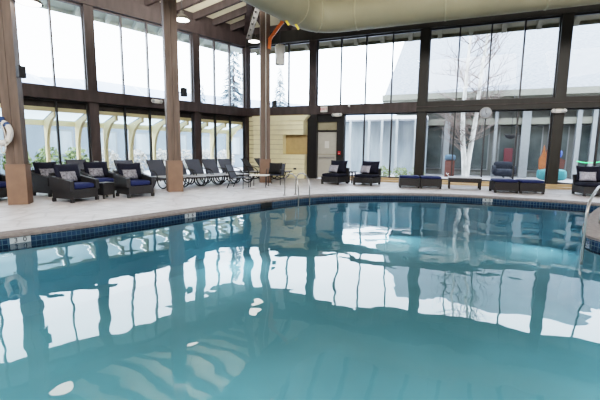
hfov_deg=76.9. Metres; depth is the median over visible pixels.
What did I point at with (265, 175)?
table
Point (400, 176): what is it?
cushion
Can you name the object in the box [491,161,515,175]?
sofa
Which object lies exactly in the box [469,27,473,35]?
rafter tail
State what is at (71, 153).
shrub
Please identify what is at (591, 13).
window
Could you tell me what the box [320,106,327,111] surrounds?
exit sign
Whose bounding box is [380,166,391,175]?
shrub
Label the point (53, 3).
soffit
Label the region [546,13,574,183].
column
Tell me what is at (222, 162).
sun lounger
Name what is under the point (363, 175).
seat cushion
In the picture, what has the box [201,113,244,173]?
window
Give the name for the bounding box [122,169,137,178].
throw pillow
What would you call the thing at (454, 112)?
window
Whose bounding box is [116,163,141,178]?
cushion
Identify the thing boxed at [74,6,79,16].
rafter tail
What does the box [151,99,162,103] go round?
emergency light
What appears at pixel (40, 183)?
wicker armchair
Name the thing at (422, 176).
cushion
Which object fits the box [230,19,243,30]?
rafter
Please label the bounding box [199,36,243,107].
window
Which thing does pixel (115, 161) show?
sun lounger
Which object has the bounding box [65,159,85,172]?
sun lounger
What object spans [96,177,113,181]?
seat cushion
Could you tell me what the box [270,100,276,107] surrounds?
speaker
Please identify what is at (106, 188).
side table
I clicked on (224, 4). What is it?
rafter
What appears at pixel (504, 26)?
rafter tail
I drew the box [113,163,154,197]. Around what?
wicker armchair
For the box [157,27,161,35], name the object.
rafter tail
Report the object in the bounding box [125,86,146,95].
house
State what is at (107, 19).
rafter tail
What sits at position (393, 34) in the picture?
window
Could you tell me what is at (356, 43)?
rafter tail
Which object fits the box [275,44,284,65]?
lamp
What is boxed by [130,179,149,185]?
seat cushion
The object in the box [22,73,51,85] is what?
house
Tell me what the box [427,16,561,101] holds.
window
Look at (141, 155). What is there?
shrub
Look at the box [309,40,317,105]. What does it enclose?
column
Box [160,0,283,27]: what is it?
ceiling
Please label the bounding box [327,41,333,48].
rafter tail
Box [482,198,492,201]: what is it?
depth marker
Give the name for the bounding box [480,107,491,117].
wall clock
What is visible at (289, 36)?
beam
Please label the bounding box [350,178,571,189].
step
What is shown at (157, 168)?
sun lounger
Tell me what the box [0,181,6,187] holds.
seat cushion
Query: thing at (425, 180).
ottoman
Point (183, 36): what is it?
rafter tail
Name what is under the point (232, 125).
pane
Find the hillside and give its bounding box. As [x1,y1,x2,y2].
[40,77,395,116]
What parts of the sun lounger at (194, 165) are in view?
backrest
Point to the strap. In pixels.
(256, 11)
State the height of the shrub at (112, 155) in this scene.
1.480 m
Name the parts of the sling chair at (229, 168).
backrest, arm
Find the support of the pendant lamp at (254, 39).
hanging from the ceiling
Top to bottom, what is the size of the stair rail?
1.304 m
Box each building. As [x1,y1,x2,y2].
[0,112,242,173]
[382,24,599,178]
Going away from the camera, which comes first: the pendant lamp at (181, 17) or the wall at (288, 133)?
the pendant lamp at (181, 17)
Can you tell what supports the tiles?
attached to the wall at (36, 280)
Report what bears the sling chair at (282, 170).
on the floor at (42, 212)
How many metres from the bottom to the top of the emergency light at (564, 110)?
0.170 m
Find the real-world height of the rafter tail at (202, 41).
0.796 m
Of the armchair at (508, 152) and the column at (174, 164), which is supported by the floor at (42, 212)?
the column at (174, 164)
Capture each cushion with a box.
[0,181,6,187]
[32,162,55,174]
[52,163,80,180]
[74,182,93,188]
[83,161,107,176]
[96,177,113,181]
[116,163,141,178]
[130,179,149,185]
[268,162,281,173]
[322,173,346,176]
[329,160,347,172]
[354,173,378,177]
[362,161,379,173]
[399,175,419,178]
[420,175,441,178]
[445,155,455,160]
[490,178,517,182]
[515,179,543,182]
[575,181,599,186]
[576,166,599,181]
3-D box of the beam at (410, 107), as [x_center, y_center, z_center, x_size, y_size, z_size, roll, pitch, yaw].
[1.091,-4.307,18.169,8.700,0.410,0.430,4,8,22]
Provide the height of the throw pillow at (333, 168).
0.316 m
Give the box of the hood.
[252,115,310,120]
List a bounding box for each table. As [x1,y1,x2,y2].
[98,181,114,198]
[249,174,269,187]
[345,171,356,182]
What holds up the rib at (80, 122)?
on the snow ground
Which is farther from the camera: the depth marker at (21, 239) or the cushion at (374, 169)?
the cushion at (374, 169)
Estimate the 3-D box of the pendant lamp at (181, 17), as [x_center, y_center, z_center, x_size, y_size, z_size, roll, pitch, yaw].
[-4.137,-7.717,13.100,0.580,2.840,0.580,1,8,0]
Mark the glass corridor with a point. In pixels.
(377, 128)
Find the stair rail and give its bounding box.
[580,185,599,264]
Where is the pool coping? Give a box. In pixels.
[0,193,599,241]
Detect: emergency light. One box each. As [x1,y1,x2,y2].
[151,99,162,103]
[332,113,341,116]
[551,108,566,112]
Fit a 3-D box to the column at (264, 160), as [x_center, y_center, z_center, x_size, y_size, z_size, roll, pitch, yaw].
[-1.440,-5.518,15.508,0.466,9.600,0.467,-1,8,-10]
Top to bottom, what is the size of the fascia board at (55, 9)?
0.560 m
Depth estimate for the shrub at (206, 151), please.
22.24 m
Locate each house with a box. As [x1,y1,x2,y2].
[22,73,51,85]
[69,80,84,88]
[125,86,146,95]
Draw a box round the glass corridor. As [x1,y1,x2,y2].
[345,115,428,174]
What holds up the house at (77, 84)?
on the hillside
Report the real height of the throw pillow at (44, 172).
0.286 m
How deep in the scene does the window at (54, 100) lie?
13.58 m
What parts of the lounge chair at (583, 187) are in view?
backrest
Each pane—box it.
[24,110,49,118]
[54,112,82,120]
[86,115,111,122]
[115,116,136,123]
[140,118,161,124]
[205,123,220,128]
[222,124,236,129]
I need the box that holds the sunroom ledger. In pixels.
[0,103,241,124]
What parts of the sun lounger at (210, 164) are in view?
backrest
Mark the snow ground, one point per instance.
(567, 180)
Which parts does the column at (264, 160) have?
casing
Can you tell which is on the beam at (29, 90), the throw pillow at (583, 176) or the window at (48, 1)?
the window at (48, 1)
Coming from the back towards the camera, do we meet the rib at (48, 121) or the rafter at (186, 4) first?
the rafter at (186, 4)
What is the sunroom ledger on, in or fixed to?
attached to the wall at (30, 102)
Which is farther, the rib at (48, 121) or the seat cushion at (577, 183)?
the rib at (48, 121)
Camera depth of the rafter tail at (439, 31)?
16.64 m
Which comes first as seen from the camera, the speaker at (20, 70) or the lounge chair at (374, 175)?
the speaker at (20, 70)
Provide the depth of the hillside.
60.27 m
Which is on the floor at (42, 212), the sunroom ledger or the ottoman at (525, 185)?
the ottoman at (525, 185)
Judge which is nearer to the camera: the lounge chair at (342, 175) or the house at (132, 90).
the lounge chair at (342, 175)
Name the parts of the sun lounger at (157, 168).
backrest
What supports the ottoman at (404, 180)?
on the floor at (42, 212)
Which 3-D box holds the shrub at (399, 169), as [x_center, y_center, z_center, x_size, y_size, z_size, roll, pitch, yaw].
[4.977,-1.318,18.774,0.738,0.746,0.845,7,10,42]
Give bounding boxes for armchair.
[0,173,6,197]
[31,162,55,196]
[48,163,99,202]
[80,161,115,190]
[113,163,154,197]
[502,148,512,177]
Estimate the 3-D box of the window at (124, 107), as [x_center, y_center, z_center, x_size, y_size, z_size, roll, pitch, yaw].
[-6.374,-2.441,16.136,0.140,2.910,4.160,7,10,42]
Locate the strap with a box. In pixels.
[246,8,259,40]
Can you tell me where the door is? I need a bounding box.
[307,114,345,178]
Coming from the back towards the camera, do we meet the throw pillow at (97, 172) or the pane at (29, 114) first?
the pane at (29, 114)
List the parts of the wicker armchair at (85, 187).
arm, arm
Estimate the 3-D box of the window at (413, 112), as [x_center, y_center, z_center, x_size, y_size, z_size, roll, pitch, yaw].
[3.573,-2.507,17.434,3.420,2.910,0.140,4,8,22]
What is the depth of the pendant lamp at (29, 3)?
8.85 m
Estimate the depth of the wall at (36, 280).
8.71 m
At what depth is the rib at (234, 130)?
20.75 m
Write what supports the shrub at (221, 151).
on the snow ground
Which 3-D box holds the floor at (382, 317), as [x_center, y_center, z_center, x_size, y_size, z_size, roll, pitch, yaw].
[0.801,1.827,6.778,14.441,0.001,10.856,1,8,0]
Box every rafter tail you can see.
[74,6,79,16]
[104,14,111,23]
[132,21,139,29]
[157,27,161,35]
[180,33,186,41]
[200,38,205,45]
[216,43,223,50]
[303,43,308,50]
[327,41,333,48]
[353,38,358,46]
[380,36,384,43]
[408,33,412,41]
[438,30,441,38]
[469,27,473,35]
[502,23,507,32]
[536,20,543,29]
[574,16,581,25]
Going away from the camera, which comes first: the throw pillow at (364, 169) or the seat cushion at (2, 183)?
the seat cushion at (2, 183)
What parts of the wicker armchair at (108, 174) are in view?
arm, arm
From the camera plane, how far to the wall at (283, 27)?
18.60 m
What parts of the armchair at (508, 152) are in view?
backrest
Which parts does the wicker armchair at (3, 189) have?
arm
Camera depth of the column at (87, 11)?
14.04 m
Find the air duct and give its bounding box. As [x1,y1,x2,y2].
[241,0,599,32]
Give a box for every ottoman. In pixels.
[399,175,419,187]
[420,175,441,188]
[489,178,518,192]
[513,179,545,193]
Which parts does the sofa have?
arm, seat, backrest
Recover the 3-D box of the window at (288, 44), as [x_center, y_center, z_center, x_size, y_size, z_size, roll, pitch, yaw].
[-1.070,-6.159,18.864,3.400,3.030,0.140,4,8,22]
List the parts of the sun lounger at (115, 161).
backrest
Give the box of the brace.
[268,20,283,48]
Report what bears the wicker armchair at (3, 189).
on the floor at (42, 212)
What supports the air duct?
hanging from the ceiling
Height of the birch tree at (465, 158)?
11.045 m
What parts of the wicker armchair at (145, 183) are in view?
arm, arm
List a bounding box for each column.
[0,0,33,204]
[81,4,101,161]
[161,0,182,191]
[189,33,201,165]
[259,10,270,182]
[414,28,430,175]
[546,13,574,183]
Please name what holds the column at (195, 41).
on the floor at (42, 212)
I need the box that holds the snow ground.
[142,167,572,182]
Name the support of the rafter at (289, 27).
on the beam at (289, 36)
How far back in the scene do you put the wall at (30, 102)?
15.07 m
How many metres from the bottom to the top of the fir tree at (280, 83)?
10.697 m
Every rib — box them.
[44,112,54,161]
[75,114,86,159]
[103,116,117,170]
[128,118,143,162]
[152,120,164,159]
[180,121,188,132]
[201,122,208,129]
[210,124,226,158]
[226,125,242,158]
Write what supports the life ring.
hanging from the column at (17, 166)
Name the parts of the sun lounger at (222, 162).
backrest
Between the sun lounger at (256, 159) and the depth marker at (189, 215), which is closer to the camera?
the depth marker at (189, 215)
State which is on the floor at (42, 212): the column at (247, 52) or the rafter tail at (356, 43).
the column at (247, 52)
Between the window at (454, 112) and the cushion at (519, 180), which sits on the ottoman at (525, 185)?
the cushion at (519, 180)
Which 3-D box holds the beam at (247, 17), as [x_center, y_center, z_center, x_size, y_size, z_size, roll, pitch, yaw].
[-1.542,-9.540,13.734,0.240,3.999,11.114,-1,8,-13]
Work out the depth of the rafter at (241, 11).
17.60 m
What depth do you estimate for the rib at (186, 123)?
17.83 m
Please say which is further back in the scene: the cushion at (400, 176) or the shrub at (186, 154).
the shrub at (186, 154)
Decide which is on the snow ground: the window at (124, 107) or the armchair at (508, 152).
the armchair at (508, 152)
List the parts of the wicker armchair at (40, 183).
arm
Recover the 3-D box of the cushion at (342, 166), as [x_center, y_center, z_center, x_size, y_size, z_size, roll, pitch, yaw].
[1.622,-1.403,15.922,0.800,0.523,0.291,6,9,35]
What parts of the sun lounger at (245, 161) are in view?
backrest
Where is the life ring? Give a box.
[0,116,13,152]
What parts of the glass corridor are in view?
post, post, post, post, post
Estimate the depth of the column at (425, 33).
16.26 m
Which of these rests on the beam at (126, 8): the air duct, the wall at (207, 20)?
the wall at (207, 20)
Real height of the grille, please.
0.220 m
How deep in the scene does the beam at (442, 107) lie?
15.00 m
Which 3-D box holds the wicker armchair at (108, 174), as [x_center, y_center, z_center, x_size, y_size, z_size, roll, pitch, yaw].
[-6.140,-0.688,11.592,0.830,0.962,0.850,7,10,38]
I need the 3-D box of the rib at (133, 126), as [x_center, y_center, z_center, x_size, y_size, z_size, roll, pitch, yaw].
[-7.188,-2.193,16.665,1.340,2.780,0.100,7,10,42]
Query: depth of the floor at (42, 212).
11.10 m
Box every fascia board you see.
[42,5,231,53]
[256,19,599,54]
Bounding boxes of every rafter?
[144,0,160,5]
[176,0,205,11]
[193,0,242,20]
[212,6,245,25]
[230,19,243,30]
[251,6,259,24]
[284,22,291,29]
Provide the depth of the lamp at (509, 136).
20.77 m
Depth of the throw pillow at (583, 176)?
12.45 m
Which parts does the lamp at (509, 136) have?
lamp shade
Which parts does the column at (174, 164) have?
casing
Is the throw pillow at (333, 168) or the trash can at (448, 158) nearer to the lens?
the throw pillow at (333, 168)
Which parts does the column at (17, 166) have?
casing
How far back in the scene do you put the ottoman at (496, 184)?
12.90 m
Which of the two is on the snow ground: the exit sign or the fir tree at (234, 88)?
the fir tree at (234, 88)
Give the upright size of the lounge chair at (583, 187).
0.962 m
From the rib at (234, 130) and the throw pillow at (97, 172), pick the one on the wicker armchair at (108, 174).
the throw pillow at (97, 172)
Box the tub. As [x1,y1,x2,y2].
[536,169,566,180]
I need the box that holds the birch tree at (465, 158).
[429,32,523,176]
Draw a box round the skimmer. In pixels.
[261,202,271,208]
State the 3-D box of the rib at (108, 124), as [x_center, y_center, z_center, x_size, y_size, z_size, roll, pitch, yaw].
[-7.912,-2.095,15.870,1.340,2.780,0.100,7,10,42]
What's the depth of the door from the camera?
18.27 m
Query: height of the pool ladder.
0.999 m
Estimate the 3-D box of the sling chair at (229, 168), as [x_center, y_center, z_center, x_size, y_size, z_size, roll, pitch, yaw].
[-2.240,-0.847,13.450,0.717,0.841,0.590,2,8,13]
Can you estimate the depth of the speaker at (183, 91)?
11.78 m
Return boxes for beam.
[22,83,248,116]
[65,0,248,47]
[243,3,251,34]
[244,102,416,116]
[246,4,599,47]
[416,96,599,111]
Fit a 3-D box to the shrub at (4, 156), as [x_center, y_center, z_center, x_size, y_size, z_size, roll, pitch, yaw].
[-11.599,-1.494,15.566,1.198,1.592,1.096,7,10,42]
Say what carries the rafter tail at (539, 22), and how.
attached to the soffit at (595, 16)
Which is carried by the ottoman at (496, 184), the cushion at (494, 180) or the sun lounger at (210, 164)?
the cushion at (494, 180)
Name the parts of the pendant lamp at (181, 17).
lamp shade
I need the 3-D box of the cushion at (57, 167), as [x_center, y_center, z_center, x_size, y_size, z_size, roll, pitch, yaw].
[-6.146,-0.715,9.989,0.267,0.484,0.720,4,8,21]
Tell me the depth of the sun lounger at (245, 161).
17.22 m
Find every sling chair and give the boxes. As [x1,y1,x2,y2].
[225,164,248,187]
[266,163,285,184]
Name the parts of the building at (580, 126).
pane, post, pane, post, pane, post, pane, pane, post, pane, post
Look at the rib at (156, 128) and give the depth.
17.59 m
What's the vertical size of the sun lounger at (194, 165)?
0.981 m
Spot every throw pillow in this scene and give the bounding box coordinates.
[39,168,53,175]
[59,171,77,181]
[88,168,104,176]
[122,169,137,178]
[328,165,338,172]
[360,165,370,172]
[579,171,596,181]
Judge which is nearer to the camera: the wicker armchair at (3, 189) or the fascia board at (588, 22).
the wicker armchair at (3, 189)
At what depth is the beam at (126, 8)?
15.52 m
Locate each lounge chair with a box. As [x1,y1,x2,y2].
[321,160,349,184]
[353,161,381,185]
[571,166,599,196]
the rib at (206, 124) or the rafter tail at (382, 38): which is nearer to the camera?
the rafter tail at (382, 38)
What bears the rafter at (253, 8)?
on the beam at (289, 36)
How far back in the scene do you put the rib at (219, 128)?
20.03 m
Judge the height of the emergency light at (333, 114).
0.170 m
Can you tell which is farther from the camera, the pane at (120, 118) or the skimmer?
the pane at (120, 118)
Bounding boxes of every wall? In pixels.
[0,98,241,121]
[0,202,599,325]
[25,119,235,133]
[128,0,242,33]
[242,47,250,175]
[249,114,310,177]
[253,24,296,33]
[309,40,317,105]
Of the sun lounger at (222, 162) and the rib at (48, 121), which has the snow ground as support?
the rib at (48, 121)
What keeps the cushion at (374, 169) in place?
on the lounge chair at (374, 175)
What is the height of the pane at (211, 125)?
0.280 m
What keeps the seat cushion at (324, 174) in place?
on the lounge chair at (342, 175)
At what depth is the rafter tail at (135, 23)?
16.02 m
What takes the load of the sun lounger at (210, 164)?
on the floor at (42, 212)
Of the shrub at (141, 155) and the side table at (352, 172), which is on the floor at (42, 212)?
the side table at (352, 172)
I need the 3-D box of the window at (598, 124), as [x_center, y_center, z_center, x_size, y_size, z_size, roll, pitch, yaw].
[12.346,-1.942,13.914,4.700,2.910,0.140,4,8,22]
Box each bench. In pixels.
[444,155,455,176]
[448,176,481,189]
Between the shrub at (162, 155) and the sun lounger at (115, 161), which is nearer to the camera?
the sun lounger at (115, 161)
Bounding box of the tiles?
[0,196,599,254]
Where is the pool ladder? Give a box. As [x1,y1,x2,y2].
[283,173,309,207]
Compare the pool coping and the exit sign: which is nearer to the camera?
the pool coping
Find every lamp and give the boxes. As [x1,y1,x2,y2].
[13,0,43,7]
[177,0,189,22]
[248,34,259,42]
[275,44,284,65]
[504,95,518,138]
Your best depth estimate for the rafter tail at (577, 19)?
14.76 m
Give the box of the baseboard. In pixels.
[350,176,571,186]
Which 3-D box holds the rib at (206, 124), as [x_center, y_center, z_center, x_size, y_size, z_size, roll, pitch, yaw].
[-5.013,-2.488,19.048,1.340,2.780,0.100,7,10,42]
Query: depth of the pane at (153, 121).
17.06 m
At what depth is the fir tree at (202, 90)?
45.76 m
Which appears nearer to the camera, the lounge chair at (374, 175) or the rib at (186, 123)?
the lounge chair at (374, 175)
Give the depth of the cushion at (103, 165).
11.61 m
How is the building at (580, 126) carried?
on the snow ground
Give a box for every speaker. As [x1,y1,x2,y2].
[15,65,26,78]
[179,87,186,96]
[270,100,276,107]
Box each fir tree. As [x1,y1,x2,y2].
[201,85,206,102]
[217,51,241,106]
[271,68,287,106]
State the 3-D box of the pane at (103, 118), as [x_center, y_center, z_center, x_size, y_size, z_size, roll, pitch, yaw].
[-8.265,-3.324,15.306,1.250,0.280,0.970,7,10,42]
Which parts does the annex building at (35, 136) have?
pane, pane, pane, pane, pane, pane, pane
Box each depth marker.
[9,235,30,243]
[185,213,195,217]
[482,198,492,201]
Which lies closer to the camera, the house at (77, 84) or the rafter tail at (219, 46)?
the rafter tail at (219, 46)
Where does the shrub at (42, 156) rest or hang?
on the snow ground
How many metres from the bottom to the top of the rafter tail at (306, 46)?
0.823 m
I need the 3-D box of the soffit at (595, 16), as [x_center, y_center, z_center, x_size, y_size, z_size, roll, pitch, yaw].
[8.964,-7.470,15.292,27.150,0.650,1.020,4,8,22]
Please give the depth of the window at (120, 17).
15.50 m
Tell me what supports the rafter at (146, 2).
attached to the ceiling
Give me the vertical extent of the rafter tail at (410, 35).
0.823 m
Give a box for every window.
[22,0,86,89]
[23,96,90,163]
[93,8,192,101]
[99,103,193,159]
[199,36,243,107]
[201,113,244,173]
[249,42,308,107]
[317,30,420,105]
[345,112,416,177]
[423,109,551,183]
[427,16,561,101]
[557,108,599,183]
[566,12,599,96]
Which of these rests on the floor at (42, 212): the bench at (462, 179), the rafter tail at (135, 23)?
the bench at (462, 179)
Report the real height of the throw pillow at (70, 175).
0.286 m
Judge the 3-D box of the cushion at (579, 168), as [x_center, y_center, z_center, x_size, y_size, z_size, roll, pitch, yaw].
[9.697,-0.878,12.643,0.800,0.523,0.291,3,8,14]
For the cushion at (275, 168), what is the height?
0.439 m
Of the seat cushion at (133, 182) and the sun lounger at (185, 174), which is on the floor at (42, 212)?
the sun lounger at (185, 174)
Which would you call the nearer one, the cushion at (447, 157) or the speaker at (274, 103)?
the speaker at (274, 103)
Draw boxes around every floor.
[0,176,599,231]
[0,235,599,399]
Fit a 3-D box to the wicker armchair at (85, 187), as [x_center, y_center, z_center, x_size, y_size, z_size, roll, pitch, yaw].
[-5.958,-0.466,9.947,0.830,0.962,0.850,4,8,21]
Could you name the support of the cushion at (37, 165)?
on the wicker armchair at (40, 183)
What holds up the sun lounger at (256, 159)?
on the floor at (42, 212)
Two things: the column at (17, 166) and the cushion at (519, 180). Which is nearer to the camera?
the column at (17, 166)
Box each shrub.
[1,151,32,169]
[33,146,62,163]
[63,147,88,163]
[101,148,120,171]
[123,149,147,171]
[156,148,166,166]
[181,149,191,170]
[202,149,209,171]
[217,149,234,169]
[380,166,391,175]
[392,167,407,176]
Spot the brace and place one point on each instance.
(280, 24)
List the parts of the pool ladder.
rail, rail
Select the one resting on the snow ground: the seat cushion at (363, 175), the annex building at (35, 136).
the annex building at (35, 136)
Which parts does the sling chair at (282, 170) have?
backrest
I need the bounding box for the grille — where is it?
[19,66,25,76]
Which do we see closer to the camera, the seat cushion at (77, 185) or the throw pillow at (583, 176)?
the seat cushion at (77, 185)
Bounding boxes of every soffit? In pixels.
[46,0,241,53]
[238,14,599,54]
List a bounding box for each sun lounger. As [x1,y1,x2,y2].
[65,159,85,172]
[113,160,155,186]
[146,159,186,188]
[166,159,206,186]
[185,159,223,185]
[201,159,239,184]
[217,159,253,183]
[241,158,276,179]
[254,158,291,179]
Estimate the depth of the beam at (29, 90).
14.62 m

